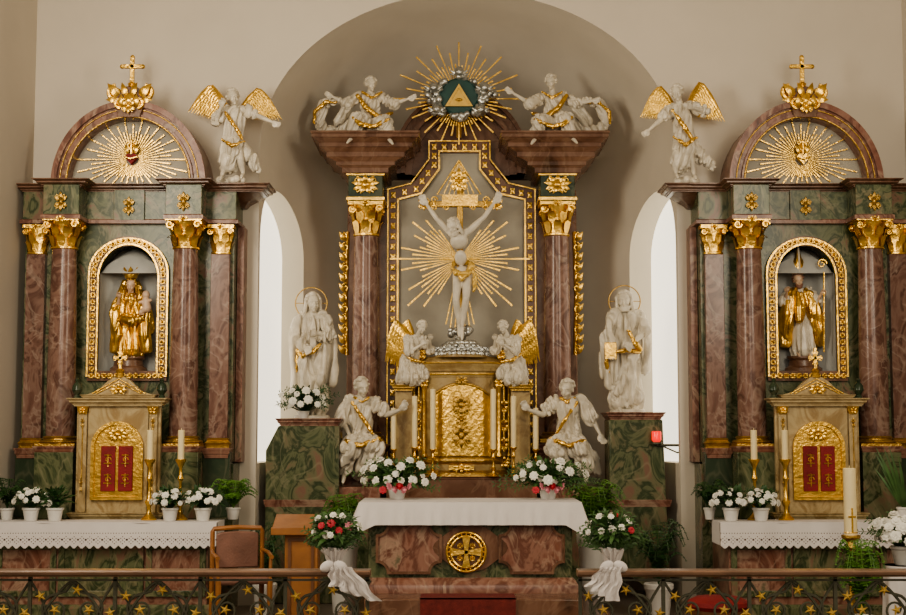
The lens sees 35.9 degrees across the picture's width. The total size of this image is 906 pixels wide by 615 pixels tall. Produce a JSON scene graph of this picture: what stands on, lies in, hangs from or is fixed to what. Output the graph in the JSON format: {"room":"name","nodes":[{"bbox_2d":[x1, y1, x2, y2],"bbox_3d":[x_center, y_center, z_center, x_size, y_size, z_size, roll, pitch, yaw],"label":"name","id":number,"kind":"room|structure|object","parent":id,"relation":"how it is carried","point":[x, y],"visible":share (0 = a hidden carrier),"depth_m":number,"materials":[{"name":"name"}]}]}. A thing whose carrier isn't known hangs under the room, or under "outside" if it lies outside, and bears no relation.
{"room":"church","nodes":[
{"label":"church","id":0,"kind":"room"},
{"bbox_2d":[0,0,37,518],"bbox_3d":[-4.097,-1.370,6.143,0.300,7.200,14.000,0,-5,0],"label":"wall","id":1,"kind":"structure","parent":0,"point":[18,18],"depth_m":12.55,"materials":[{"name":"paint"}]},
{"bbox_2d":[222,587,690,614],"bbox_3d":[0.156,2.777,12.807,8.206,0.100,5.800,0,-5,0],"label":"floor","id":2,"kind":"structure","parent":0,"point":[620,607],"depth_m":12.67,"materials":[{"name":"stone"}]},
{"bbox_2d":[0,517,227,614],"bbox_3d":[-2.940,2.244,12.052,1.892,0.830,0.856,0,-5,0],"label":"altar table","id":3,"kind":"object","parent":2,"relation":"on","point":[29,557],"visible":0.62,"depth_m":11.69,"materials":[{"name":"red stone"}]},
{"bbox_2d":[0,519,224,548],"bbox_3d":[-2.940,1.904,11.787,1.968,0.215,0.384,0,-5,0],"label":"altar cloth","id":4,"kind":"object","parent":3,"relation":"on","point":[140,527],"visible":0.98,"depth_m":11.61,"materials":[{"name":"white fabric"}]},
{"bbox_2d":[0,478,26,519],"bbox_3d":[-3.784,1.625,11.934,0.307,0.366,0.316,0,-5,0],"label":"potted fern","id":5,"kind":"object","parent":4,"relation":"on","point":[6,513],"visible":0.97,"depth_m":11.89,"materials":[{"name":"green plant"}]},
{"bbox_2d":[8,486,51,520],"bbox_3d":[-3.558,1.651,11.808,0.371,0.291,0.327,0,-5,0],"label":"potted flowers","id":6,"kind":"object","parent":4,"relation":"on","point":[30,498],"visible":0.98,"depth_m":11.75,"materials":[{"name":"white plant"}]},
{"bbox_2d":[38,485,76,520],"bbox_3d":[-3.355,1.646,11.814,0.359,0.303,0.265,0,-5,0],"label":"potted plant","id":7,"kind":"object","parent":4,"relation":"on","point":[54,512],"visible":1,"depth_m":11.76,"materials":[{"name":"green plant"}]},
{"bbox_2d":[141,428,156,519],"bbox_3d":[-2.584,1.418,11.922,0.136,0.776,0.136,0,-5,0],"label":"candlestick","id":8,"kind":"object","parent":4,"relation":"on","point":[149,461],"visible":0.98,"depth_m":11.91,"materials":[{"name":"metal"}]},
{"bbox_2d":[149,484,187,520],"bbox_3d":[-2.390,1.639,11.792,0.344,0.313,0.340,0,-5,0],"label":"potted flowers","id":9,"kind":"object","parent":4,"relation":"on","point":[170,497],"visible":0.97,"depth_m":11.74,"materials":[{"name":"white plant"}]},
{"bbox_2d":[175,428,187,519],"bbox_3d":[-2.319,1.418,11.922,0.136,0.776,0.136,0,-5,0],"label":"candlestick","id":10,"kind":"object","parent":4,"relation":"on","point":[180,461],"visible":0.87,"depth_m":11.91,"materials":[{"name":"wax"}]},
{"bbox_2d":[185,484,225,520],"bbox_3d":[-2.086,1.644,11.819,0.360,0.308,0.346,0,-5,0],"label":"potted flowers","id":11,"kind":"object","parent":4,"relation":"on","point":[200,495],"visible":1,"depth_m":11.74,"materials":[{"name":"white plant"}]},
{"bbox_2d":[211,478,257,519],"bbox_3d":[-1.886,1.637,11.985,0.430,0.350,0.335,0,-5,0],"label":"potted fern","id":12,"kind":"object","parent":4,"relation":"on","point":[233,497],"visible":0.99,"depth_m":11.96,"materials":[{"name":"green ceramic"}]},
{"bbox_2d":[66,348,170,518],"bbox_3d":[-2.907,1.092,12.171,0.865,1.486,0.215,0,-5,0],"label":"tabernacle","id":13,"kind":"object","parent":3,"relation":"on","point":[114,420],"visible":0.98,"depth_m":12.11,"materials":[{"name":"beige marble"},{"name":"gold"},{"name":"red cloth"}]},
{"bbox_2d":[13,55,275,610],"bbox_3d":[-2.831,0.193,12.707,2.342,5.030,0.834,0,-5,0],"label":"altarpiece","id":14,"kind":"object","parent":2,"relation":"on","point":[128,173],"visible":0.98,"depth_m":12.65,"materials":[{"name":"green stone"}]},
{"bbox_2d":[109,266,154,370],"bbox_3d":[-2.935,0.070,12.801,0.418,1.030,0.362,0,-5,0],"label":"statue","id":15,"kind":"object","parent":14,"relation":"on","point":[132,326],"visible":0.98,"depth_m":12.72,"materials":[{"name":"gold stone"}]},
{"bbox_2d":[188,85,281,182],"bbox_3d":[-2.011,-1.594,12.795,0.905,0.969,0.385,0,-5,0],"label":"angel statue","id":16,"kind":"object","parent":14,"relation":"on","point":[234,151],"visible":1,"depth_m":12.78,"materials":[{"name":"white paint"}]},
{"bbox_2d":[221,138,245,147],"bbox_3d":[-1.993,-1.487,12.659,0.227,0.101,0.082,0,-5,0],"label":"drapery","id":17,"kind":"object","parent":16,"relation":"hanging from","point":[230,143],"depth_m":12.69,"materials":[{"name":"gold metal"}]},
{"bbox_2d":[224,111,242,139],"bbox_3d":[-1.992,-1.654,12.697,0.183,0.269,0.060,-1,-5,7],"label":"drapery","id":18,"kind":"object","parent":16,"relation":"hanging from","point":[234,117],"depth_m":12.75,"materials":[{"name":"gold metal"}]},
{"bbox_2d":[209,525,273,614],"bbox_3d":[-1.682,2.155,11.074,0.470,0.840,0.450,2,-5,-17],"label":"upholstered chair","id":19,"kind":"object","parent":2,"relation":"on","point":[234,549],"visible":0.74,"depth_m":11.23,"materials":[{"name":"brown wood"}]},
{"bbox_2d":[251,522,284,614],"bbox_3d":[-1.608,2.245,11.939,0.346,0.809,0.319,2,-5,-18],"label":"potted fern","id":20,"kind":"object","parent":2,"relation":"on","point":[271,546],"visible":0.44,"depth_m":11.91,"materials":[{"name":"green plant"}]},
{"bbox_2d":[252,582,276,614],"bbox_3d":[-1.606,2.499,11.928,0.216,0.300,0.216,0,-5,0],"label":"pot","id":21,"kind":"object","parent":20,"relation":"on","point":[256,598],"depth_m":11.86,"materials":[{"name":"white ceramic"}]},
{"bbox_2d":[271,514,319,614],"bbox_3d":[-1.225,2.108,11.048,0.390,0.926,0.340,0,-5,0],"label":"wooden lectern","id":22,"kind":"object","parent":2,"relation":"on","point":[298,554],"visible":0.7,"depth_m":10.97,"materials":[{"name":"orange wood"}]},
{"bbox_2d":[263,418,342,603],"bbox_3d":[-1.399,1.908,13.244,0.728,1.708,0.532,0,-5,0],"label":"pedestal","id":23,"kind":"object","parent":2,"relation":"on","point":[303,454],"visible":0.6,"depth_m":13.04,"materials":[{"name":"green stone"}]},
{"bbox_2d":[276,384,339,417],"bbox_3d":[-1.376,0.876,13.173,0.633,0.335,0.448,0,-5,0],"label":"potted flowers","id":24,"kind":"object","parent":23,"relation":"on","point":[301,398],"visible":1,"depth_m":13.10,"materials":[{"name":"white plant"}]},
{"bbox_2d":[288,287,338,417],"bbox_3d":[-1.324,0.437,13.374,0.442,1.286,0.393,5,-7,-44],"label":"saint statue","id":25,"kind":"object","parent":23,"relation":"on","point":[313,345],"visible":0.87,"depth_m":13.31,"materials":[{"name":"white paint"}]},
{"bbox_2d":[295,343,321,358],"bbox_3d":[-1.375,0.410,13.223,0.264,0.145,0.082,-2,-5,17],"label":"drapery","id":26,"kind":"object","parent":25,"relation":"hanging from","point":[304,350],"depth_m":13.24,"materials":[{"name":"gold metal"}]},
{"bbox_2d":[319,493,362,612],"bbox_3d":[-0.989,2.159,12.341,0.473,1.050,0.384,0,-5,0],"label":"potted fern","id":27,"kind":"object","parent":2,"relation":"on","point":[350,558],"visible":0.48,"depth_m":12.29,"materials":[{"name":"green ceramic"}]},
{"bbox_2d":[332,539,359,612],"bbox_3d":[-0.965,2.345,12.343,0.281,0.680,0.281,0,-5,0],"label":"pot","id":28,"kind":"object","parent":27,"relation":"on","point":[350,558],"depth_m":12.25,"materials":[{"name":"white fabric"}]},
{"bbox_2d":[310,97,609,497],"bbox_3d":[0.069,0.291,14.063,2.930,5.072,1.090,0,-5,0],"label":"altarpiece","id":29,"kind":"object","parent":2,"relation":"on","point":[545,288],"visible":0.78,"depth_m":14.27,"materials":[{"name":"brown stone"}]},
{"bbox_2d":[313,75,416,144],"bbox_3d":[-0.886,-1.946,13.926,1.033,0.745,0.487,-2,-5,21],"label":"angel statue","id":30,"kind":"object","parent":29,"relation":"on","point":[370,117],"visible":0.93,"depth_m":13.91,"materials":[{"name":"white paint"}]},
{"bbox_2d":[313,100,336,123],"bbox_3d":[-1.280,-1.948,13.921,0.264,0.236,0.051,-2,-5,21],"label":"drapery","id":31,"kind":"object","parent":30,"relation":"hanging from","point":[320,112],"depth_m":13.96,"materials":[{"name":"gold metal"}]},
{"bbox_2d":[352,116,389,128],"bbox_3d":[-0.805,-1.815,13.719,0.377,0.126,0.087,0,-5,-6],"label":"drapery","id":32,"kind":"object","parent":30,"relation":"hanging from","point":[358,122],"depth_m":13.72,"materials":[{"name":"gold metal"}]},
{"bbox_2d":[355,93,392,116],"bbox_3d":[-0.783,-1.988,13.903,0.377,0.289,0.147,0,-5,0],"label":"drapery","id":33,"kind":"object","parent":30,"relation":"hanging from","point":[370,103],"depth_m":13.93,"materials":[{"name":"gold metal"}]},
{"bbox_2d":[393,42,518,144],"bbox_3d":[0.060,-2.170,14.195,1.360,1.053,0.456,0,-5,0],"label":"eye of providence","id":34,"kind":"object","parent":29,"relation":"attached to","point":[459,97],"visible":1,"depth_m":14.07,"materials":[{"name":"gold metal"}]},
{"bbox_2d":[505,73,611,144],"bbox_3d":[1.062,-1.956,13.926,1.079,0.765,0.486,2,-5,-21],"label":"angel statue","id":35,"kind":"object","parent":29,"relation":"on","point":[552,117],"visible":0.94,"depth_m":13.91,"materials":[{"name":"white paint"}]},
{"bbox_2d":[531,93,567,115],"bbox_3d":[0.962,-1.989,13.905,0.370,0.286,0.148,0,-5,0],"label":"drapery","id":36,"kind":"object","parent":35,"relation":"hanging from","point":[553,103],"depth_m":13.92,"materials":[{"name":"gold metal"}]},
{"bbox_2d":[534,116,572,128],"bbox_3d":[0.985,-1.815,13.719,0.388,0.130,0.087,0,-5,5],"label":"drapery","id":37,"kind":"object","parent":35,"relation":"hanging from","point":[540,122],"depth_m":13.71,"materials":[{"name":"gold metal"}]},
{"bbox_2d":[587,101,610,123],"bbox_3d":[1.457,-1.948,13.919,0.273,0.233,0.051,2,-5,-22],"label":"drapery","id":38,"kind":"object","parent":35,"relation":"hanging from","point":[603,112],"depth_m":13.95,"materials":[{"name":"gold metal"}]},
{"bbox_2d":[340,476,596,580],"bbox_3d":[0.119,2.202,13.468,2.487,1.161,1.012,0,-5,0],"label":"altar table","id":39,"kind":"object","parent":2,"relation":"on","point":[451,486],"visible":0.1,"depth_m":13.24,"materials":[{"name":"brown stone"}]},
{"bbox_2d":[334,376,408,485],"bbox_3d":[-0.807,1.167,13.316,0.663,1.034,0.543,1,-5,-16],"label":"angel statue","id":40,"kind":"object","parent":39,"relation":"on","point":[360,443],"visible":0.9,"depth_m":13.24,"materials":[{"name":"white paint"}]},
{"bbox_2d":[344,436,380,448],"bbox_3d":[-0.850,1.260,13.085,0.352,0.115,0.121,0,-5,0],"label":"drapery","id":41,"kind":"object","parent":40,"relation":"hanging from","point":[350,442],"depth_m":13.08,"materials":[{"name":"gold metal"}]},
{"bbox_2d":[351,401,373,434],"bbox_3d":[-0.862,1.042,13.240,0.235,0.319,0.068,-1,-5,13],"label":"drapery","id":42,"kind":"object","parent":40,"relation":"hanging from","point":[361,411],"depth_m":13.28,"materials":[{"name":"gold metal"}]},
{"bbox_2d":[390,406,396,465],"bbox_3d":[-0.564,1.269,13.270,0.099,0.662,0.099,0,-5,0],"label":"candlestick","id":43,"kind":"object","parent":39,"relation":"on","point":[393,449],"visible":0.57,"depth_m":13.25,"materials":[{"name":"wax"}]},
{"bbox_2d":[411,396,417,474],"bbox_3d":[-0.363,1.213,13.275,0.099,0.776,0.099,0,-5,0],"label":"candlestick","id":44,"kind":"object","parent":39,"relation":"on","point":[414,447],"visible":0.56,"depth_m":13.26,"materials":[{"name":"wax"}]},
{"bbox_2d":[412,396,417,446],"bbox_3d":[-0.363,1.074,13.287,0.054,0.497,0.054,0,-5,0],"label":"candle","id":45,"kind":"object","parent":44,"relation":"on","point":[414,398],"depth_m":13.27,"materials":[{"name":"wax"}]},
{"bbox_2d":[428,389,437,476],"bbox_3d":[-0.191,1.177,13.248,0.099,0.842,0.099,0,-5,0],"label":"candlestick","id":46,"kind":"object","parent":39,"relation":"on","point":[432,449],"visible":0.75,"depth_m":13.23,"materials":[{"name":"wax"}]},
{"bbox_2d":[430,389,435,448],"bbox_3d":[-0.191,1.048,13.259,0.054,0.581,0.054,0,-5,0],"label":"candle","id":47,"kind":"object","parent":46,"relation":"on","point":[432,391],"depth_m":13.24,"materials":[{"name":"wax"}]},
{"bbox_2d":[391,340,533,475],"bbox_3d":[0.093,0.964,13.583,1.366,1.324,0.589,0,-5,0],"label":"tabernacle","id":48,"kind":"object","parent":39,"relation":"on","point":[462,375],"visible":0.91,"depth_m":13.39,"materials":[{"name":"marble"},{"name":"gold leaf"}]},
{"bbox_2d":[385,319,434,386],"bbox_3d":[-0.392,0.441,13.568,0.337,0.675,0.525,3,-6,-29],"label":"angel statue","id":49,"kind":"object","parent":48,"relation":"on","point":[403,344],"visible":0.99,"depth_m":13.49,"materials":[{"name":"white paint"}]},
{"bbox_2d":[401,351,424,362],"bbox_3d":[-0.391,0.473,13.411,0.232,0.122,0.076,-1,-5,11],"label":"drapery","id":50,"kind":"object","parent":49,"relation":"hanging from","point":[408,356],"depth_m":13.44,"materials":[{"name":"gold metal"}]},
{"bbox_2d":[390,160,529,339],"bbox_3d":[0.068,-0.568,13.650,1.380,1.801,0.296,0,-5,0],"label":"crucifix","id":51,"kind":"object","parent":48,"relation":"on","point":[462,275],"visible":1,"depth_m":13.74,"materials":[{"name":"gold metal"}]},
{"bbox_2d":[453,269,471,281],"bbox_3d":[0.091,-0.312,13.545,0.197,0.131,0.073,0,-5,0],"label":"drapery","id":52,"kind":"object","parent":51,"relation":"hanging from","point":[459,275],"depth_m":13.54,"materials":[{"name":"gold metal"}]},
{"bbox_2d":[451,260,474,276],"bbox_3d":[0.097,-0.381,13.616,0.235,0.186,0.185,0,-5,0],"label":"drapery","id":53,"kind":"object","parent":51,"relation":"hanging from","point":[461,271],"depth_m":13.58,"materials":[{"name":"gold metal"}]},
{"bbox_2d":[489,319,539,386],"bbox_3d":[0.575,0.441,13.569,0.335,0.676,0.532,-3,-6,30],"label":"angel statue","id":54,"kind":"object","parent":48,"relation":"on","point":[520,347],"visible":0.99,"depth_m":13.49,"materials":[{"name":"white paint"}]},
{"bbox_2d":[501,351,523,362],"bbox_3d":[0.573,0.475,13.415,0.232,0.118,0.072,1,-5,-10],"label":"drapery","id":55,"kind":"object","parent":54,"relation":"hanging from","point":[512,356],"depth_m":13.43,"materials":[{"name":"gold metal"}]},
{"bbox_2d":[488,389,498,476],"bbox_3d":[0.382,1.177,13.248,0.099,0.842,0.099,0,-5,0],"label":"candlestick","id":56,"kind":"object","parent":39,"relation":"on","point":[493,449],"visible":1,"depth_m":13.23,"materials":[{"name":"wax"}]},
{"bbox_2d":[490,389,495,448],"bbox_3d":[0.382,1.048,13.259,0.054,0.581,0.054,0,-5,0],"label":"candle","id":57,"kind":"object","parent":56,"relation":"on","point":[493,391],"depth_m":13.24,"materials":[{"name":"wax"}]},
{"bbox_2d":[509,394,516,476],"bbox_3d":[0.574,1.213,13.275,0.099,0.776,0.099,0,-5,0],"label":"candlestick","id":58,"kind":"object","parent":39,"relation":"on","point":[513,447],"visible":0.79,"depth_m":13.26,"materials":[{"name":"wax"}]},
{"bbox_2d":[511,394,515,446],"bbox_3d":[0.574,1.074,13.287,0.054,0.497,0.054,0,-5,0],"label":"candle","id":59,"kind":"object","parent":58,"relation":"on","point":[513,398],"depth_m":13.26,"materials":[{"name":"wax"}]},
{"bbox_2d":[532,406,538,461],"bbox_3d":[0.784,1.269,13.270,0.099,0.662,0.099,0,-5,0],"label":"candlestick","id":60,"kind":"object","parent":39,"relation":"on","point":[535,449],"visible":0.56,"depth_m":13.26,"materials":[{"name":"wax"}]},
{"bbox_2d":[533,406,538,448],"bbox_3d":[0.784,1.140,13.281,0.054,0.402,0.054,0,-5,0],"label":"candle","id":61,"kind":"object","parent":60,"relation":"on","point":[535,418],"depth_m":13.26,"materials":[{"name":"wax"}]},
{"bbox_2d":[520,377,606,483],"bbox_3d":[1.050,1.175,13.303,0.822,1.015,0.532,0,-5,0],"label":"angel statue","id":62,"kind":"object","parent":39,"relation":"on","point":[568,442],"visible":0.83,"depth_m":13.27,"materials":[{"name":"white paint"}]},
{"bbox_2d":[555,401,577,433],"bbox_3d":[1.081,1.042,13.243,0.231,0.319,0.066,1,-5,-13],"label":"drapery","id":63,"kind":"object","parent":62,"relation":"hanging from","point":[567,411],"depth_m":13.27,"materials":[{"name":"white stone"}]},
{"bbox_2d":[549,437,585,448],"bbox_3d":[1.073,1.264,13.086,0.353,0.112,0.113,0,-5,0],"label":"drapery","id":64,"kind":"object","parent":62,"relation":"hanging from","point":[554,442],"depth_m":13.08,"materials":[{"name":"gold metal"}]},
{"bbox_2d":[337,596,609,614],"bbox_3d":[0.160,2.554,11.697,2.187,0.150,2.450,0,-5,0],"label":"step","id":65,"kind":"structure","parent":2,"relation":"on","point":[586,603],"depth_m":11.48,"materials":[{"name":"brown stone"}]},
{"bbox_2d":[364,594,582,614],"bbox_3d":[0.158,2.416,11.835,1.689,0.150,2.100,0,-5,0],"label":"step","id":66,"kind":"structure","parent":65,"relation":"on","point":[390,604],"depth_m":10.79,"materials":[{"name":"brown stone"}]},
{"bbox_2d":[420,593,515,614],"bbox_3d":[0.115,2.388,10.775,0.737,0.300,0.616,0,-5,0],"label":"carpet runner","id":67,"kind":"object","parent":66,"relation":"on","point":[430,603],"visible":1,"depth_m":10.78,"materials":[{"name":"red carpet"}]},
{"bbox_2d":[368,525,577,593],"bbox_3d":[0.139,1.956,11.548,1.741,0.715,0.690,0,-5,0],"label":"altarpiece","id":68,"kind":"object","parent":66,"relation":"on","point":[402,559],"visible":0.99,"depth_m":11.23,"materials":[{"name":"red stone"}]},
{"bbox_2d":[353,498,591,539],"bbox_3d":[0.137,1.747,11.542,2.051,0.316,0.780,0,-5,0],"label":"altar cloth","id":69,"kind":"object","parent":68,"relation":"on","point":[570,512],"visible":0.83,"depth_m":11.20,"materials":[{"name":"white fabric"}]},
{"bbox_2d":[346,455,441,498],"bbox_3d":[-0.481,1.413,11.716,0.730,0.379,0.470,-2,-5,24],"label":"flower arrangement","id":70,"kind":"object","parent":69,"relation":"on","point":[398,478],"visible":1,"depth_m":11.65,"materials":[{"name":"white plant"}]},
{"bbox_2d":[492,454,600,498],"bbox_3d":[0.783,1.415,11.737,0.910,0.378,0.432,-1,-5,8],"label":"flower arrangement","id":71,"kind":"object","parent":69,"relation":"on","point":[543,476],"visible":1,"depth_m":11.65,"materials":[{"name":"white plant"}]},
{"bbox_2d":[563,479,624,604],"bbox_3d":[1.244,2.103,12.352,0.585,1.162,0.470,0,-5,0],"label":"potted fern","id":72,"kind":"object","parent":2,"relation":"on","point":[588,558],"visible":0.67,"depth_m":12.29,"materials":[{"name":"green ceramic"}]},
{"bbox_2d":[600,412,671,584],"bbox_3d":[1.732,1.879,13.247,0.603,1.765,0.532,0,-5,0],"label":"pedestal","id":73,"kind":"object","parent":2,"relation":"on","point":[636,465],"visible":0.73,"depth_m":13.04,"materials":[{"name":"green stone"}]},
{"bbox_2d":[599,285,651,411],"bbox_3d":[1.646,0.408,13.336,0.504,1.262,0.477,0,-5,0],"label":"saint statue","id":74,"kind":"object","parent":73,"relation":"on","point":[625,353],"visible":1,"depth_m":13.29,"materials":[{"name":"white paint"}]},
{"bbox_2d":[604,342,616,359],"bbox_3d":[1.484,0.409,13.194,0.110,0.160,0.040,0,-5,0],"label":"book","id":75,"kind":"object","parent":74,"relation":"on","point":[610,353],"depth_m":13.18,"materials":[{"name":"gold metal"}]},
{"bbox_2d":[626,330,642,351],"bbox_3d":[1.716,0.310,13.211,0.152,0.210,0.087,0,-5,0],"label":"drapery","id":76,"kind":"object","parent":74,"relation":"hanging from","point":[630,340],"depth_m":13.20,"materials":[{"name":"gold metal"}]},
{"bbox_2d":[630,519,688,614],"bbox_3d":[1.761,2.226,11.911,0.458,0.842,0.438,-3,-6,34],"label":"potted fern","id":77,"kind":"object","parent":2,"relation":"on","point":[650,587],"visible":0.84,"depth_m":11.89,"materials":[{"name":"green plant"}]},
{"bbox_2d":[643,581,673,614],"bbox_3d":[1.754,2.499,11.928,0.259,0.300,0.259,0,-5,0],"label":"pot","id":78,"kind":"object","parent":77,"relation":"on","point":[649,587],"depth_m":11.84,"materials":[{"name":"white ceramic"}]},
{"bbox_2d":[687,594,746,614],"bbox_3d":[1.997,2.351,10.535,0.470,0.360,0.470,0,-5,0],"label":"stool","id":79,"kind":"object","parent":2,"relation":"on","point":[706,603],"visible":0.7,"depth_m":10.39,"materials":[{"name":"fabric"}]},
{"bbox_2d":[657,55,905,595],"bbox_3d":[3.090,0.193,12.707,2.342,5.030,0.834,0,-5,0],"label":"altarpiece","id":80,"kind":"object","parent":2,"relation":"on","point":[805,173],"visible":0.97,"depth_m":12.65,"materials":[{"name":"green stone"}]},
{"bbox_2d":[640,82,724,181],"bbox_3d":[2.116,-1.605,12.792,0.822,1.002,0.394,0,-5,0],"label":"angel statue","id":81,"kind":"object","parent":80,"relation":"on","point":[686,151],"visible":0.99,"depth_m":12.78,"materials":[{"name":"white paint"}]},
{"bbox_2d":[671,109,692,138],"bbox_3d":[2.077,-1.667,12.698,0.195,0.286,0.062,-1,-5,7],"label":"drapery","id":82,"kind":"object","parent":81,"relation":"hanging from","point":[683,120],"depth_m":12.75,"materials":[{"name":"gold metal"}]},
{"bbox_2d":[672,135,697,146],"bbox_3d":[2.106,-1.504,12.661,0.235,0.116,0.081,0,-5,0],"label":"drapery","id":83,"kind":"object","parent":81,"relation":"hanging from","point":[682,141],"depth_m":12.69,"materials":[{"name":"gold metal"}]},
{"bbox_2d":[777,247,827,370],"bbox_3d":[3.181,0.018,12.794,0.434,1.133,0.362,0,-5,0],"label":"statue","id":84,"kind":"object","parent":80,"relation":"on","point":[801,321],"visible":0.99,"depth_m":12.73,"materials":[{"name":"gold metal"}]},
{"bbox_2d":[707,517,893,614],"bbox_3d":[3.199,2.244,12.052,1.892,0.830,0.856,0,-5,0],"label":"altar table","id":85,"kind":"object","parent":2,"relation":"on","point":[777,557],"visible":0.45,"depth_m":11.69,"materials":[{"name":"red stone"}]},
{"bbox_2d":[712,519,894,547],"bbox_3d":[3.199,1.904,11.787,1.968,0.215,0.384,0,-5,0],"label":"altar cloth","id":86,"kind":"object","parent":85,"relation":"on","point":[719,526],"visible":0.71,"depth_m":11.61,"materials":[{"name":"white fabric"}]},
{"bbox_2d":[691,479,726,519],"bbox_3d":[2.191,1.641,11.987,0.331,0.343,0.269,0,-5,0],"label":"potted fern","id":87,"kind":"object","parent":86,"relation":"on","point":[707,494],"visible":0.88,"depth_m":11.94,"materials":[{"name":"green plant"}]},
{"bbox_2d":[709,483,754,520],"bbox_3d":[2.343,1.637,11.801,0.368,0.318,0.348,-3,-6,30],"label":"potted flowers","id":88,"kind":"object","parent":86,"relation":"on","point":[730,495],"visible":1,"depth_m":11.75,"materials":[{"name":"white plant"}]},
{"bbox_2d":[747,428,759,519],"bbox_3d":[2.567,1.418,11.922,0.136,0.776,0.136,0,-5,0],"label":"candlestick","id":89,"kind":"object","parent":86,"relation":"on","point":[754,461],"visible":0.78,"depth_m":11.91,"materials":[{"name":"wax"}]},
{"bbox_2d":[742,484,780,520],"bbox_3d":[2.587,1.643,11.792,0.316,0.305,0.371,-3,-6,34],"label":"potted flowers","id":90,"kind":"object","parent":86,"relation":"on","point":[763,496],"visible":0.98,"depth_m":11.75,"materials":[{"name":"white plant"}]},
{"bbox_2d":[778,428,793,519],"bbox_3d":[2.831,1.418,11.922,0.136,0.776,0.136,0,-5,0],"label":"candlestick","id":91,"kind":"object","parent":86,"relation":"on","point":[785,461],"visible":1,"depth_m":11.91,"materials":[{"name":"metal"}]},
{"bbox_2d":[875,447,905,516],"bbox_3d":[3.851,1.478,11.926,0.538,0.656,0.277,0,-5,0],"label":"leafy plant","id":92,"kind":"object","parent":86,"relation":"on","point":[897,489],"visible":0.94,"depth_m":11.84,"materials":[{"name":"green plant"}]},
{"bbox_2d":[764,348,869,518],"bbox_3d":[3.166,1.092,12.171,0.865,1.486,0.215,0,-5,0],"label":"tabernacle","id":93,"kind":"object","parent":85,"relation":"on","point":[821,421],"visible":0.81,"depth_m":12.12,"materials":[{"name":"beige marble"},{"name":"gold"},{"name":"red cloth"}]},
{"bbox_2d":[841,465,860,613],"bbox_3d":[2.939,1.838,10.329,0.320,1.339,0.320,0,-5,0],"label":"paschal candle","id":94,"kind":"object","parent":2,"relation":"on","point":[849,474],"visible":0.79,"depth_m":10.32,"materials":[{"name":"wax"}]},
{"bbox_2d":[834,539,885,614],"bbox_3d":[2.918,2.070,10.002,0.381,0.820,0.318,-1,-5,8],"label":"potted fern","id":95,"kind":"object","parent":2,"relation":"on","point":[859,586],"visible":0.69,"depth_m":9.98,"materials":[{"name":"green plant"}]},
{"bbox_2d":[882,563,905,614],"bbox_3d":[3.370,2.222,10.446,0.352,0.594,0.351,0,-5,0],"label":"stand","id":96,"kind":"object","parent":2,"relation":"on","point":[899,587],"visible":0.62,"depth_m":10.36,"materials":[{"name":"white wood"}]},
{"bbox_2d":[857,509,905,565],"bbox_3d":[3.330,1.720,10.495,0.594,0.411,0.477,-2,-5,23],"label":"hydrangea","id":97,"kind":"object","parent":96,"relation":"on","point":[892,529],"visible":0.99,"depth_m":10.41,"materials":[{"name":"white plant"}]},
{"bbox_2d":[890,545,905,565],"bbox_3d":[3.370,1.854,10.478,0.194,0.140,0.194,0,-5,0],"label":"pot","id":98,"kind":"object","parent":97,"relation":"on","point":[898,551],"depth_m":10.42,"materials":[{"name":"white ceramic"}]},
{"bbox_2d":[255,0,681,603],"bbox_3d":[0.140,0.027,14.352,3.920,5.849,2.600,0,-5,0],"label":"wall","id":99,"kind":"structure","parent":0,"point":[534,40],"depth_m":14.41,"materials":[{"name":"paint"}]},
{"bbox_2d":[257,191,303,462],"bbox_3d":[-1.821,0.175,13.749,0.274,2.664,1.347,-1,-5,13],"label":"window","id":100,"kind":"structure","parent":99,"relation":"in","point":[281,246],"depth_m":14.24,"materials":[{"name":"glass"}]},
{"bbox_2d":[630,192,678,462],"bbox_3d":[2.100,0.175,13.749,0.274,2.664,1.347,1,-5,-13],"label":"window","id":101,"kind":"structure","parent":99,"relation":"in","point":[653,241],"depth_m":14.21,"materials":[{"name":"glass"}]},
{"bbox_2d":[33,0,905,605],"bbox_3d":[0.156,-0.760,13.116,8.807,7.200,0.001,0,-5,0],"label":"wall","id":102,"kind":"structure","parent":0,"point":[743,51],"depth_m":13.26,"materials":[{"name":"paint"}]},
{"bbox_2d":[576,532,604,604],"bbox_3d":[1.231,2.325,12.344,0.281,0.720,0.281,0,-5,0],"label":"pot","id":103,"kind":"object","parent":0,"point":[588,558],"depth_m":12.25,"materials":[{"name":"white fabric"}]},
{"bbox_2d":[901,0,905,152],"bbox_3d":[4.409,-1.370,6.143,0.300,7.200,14.000,0,-5,0],"label":"wall","id":104,"kind":"structure","parent":0,"point":[903,2],"depth_m":13.21,"materials":[{"name":"paint"}]},
{"bbox_3d":[0.156,2.403,6.816,8.807,0.200,20.000,0,-5,0],"label":"floor","id":105,"kind":"structure","parent":0,"visible":0},
{"bbox_2d":[0,568,371,614],"bbox_3d":[-2.237,2.125,9.250,3.401,0.778,0.160,0,-5,0],"label":"rail","id":106,"kind":"object","parent":105,"relation":"on","point":[30,573],"visible":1,"depth_m":9.25,"materials":[{"name":"brown metal"}]},
{"bbox_2d":[300,508,380,600],"bbox_3d":[-0.737,1.631,9.274,0.552,0.590,0.346,0,-5,0],"label":"bouquet","id":107,"kind":"object","parent":106,"relation":"attached to","point":[333,539],"visible":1,"depth_m":9.21,"materials":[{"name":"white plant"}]},
{"bbox_2d":[576,568,905,614],"bbox_3d":[2.531,2.125,9.250,3.436,0.778,0.160,0,-5,0],"label":"rail","id":108,"kind":"object","parent":105,"relation":"on","point":[580,572],"visible":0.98,"depth_m":9.25,"materials":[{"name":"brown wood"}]},
{"bbox_2d":[576,507,648,600],"bbox_3d":[1.059,1.625,9.276,0.442,0.603,0.337,3,-6,-28],"label":"bouquet","id":109,"kind":"object","parent":108,"relation":"attached to","point":[613,530],"visible":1,"depth_m":9.22,"materials":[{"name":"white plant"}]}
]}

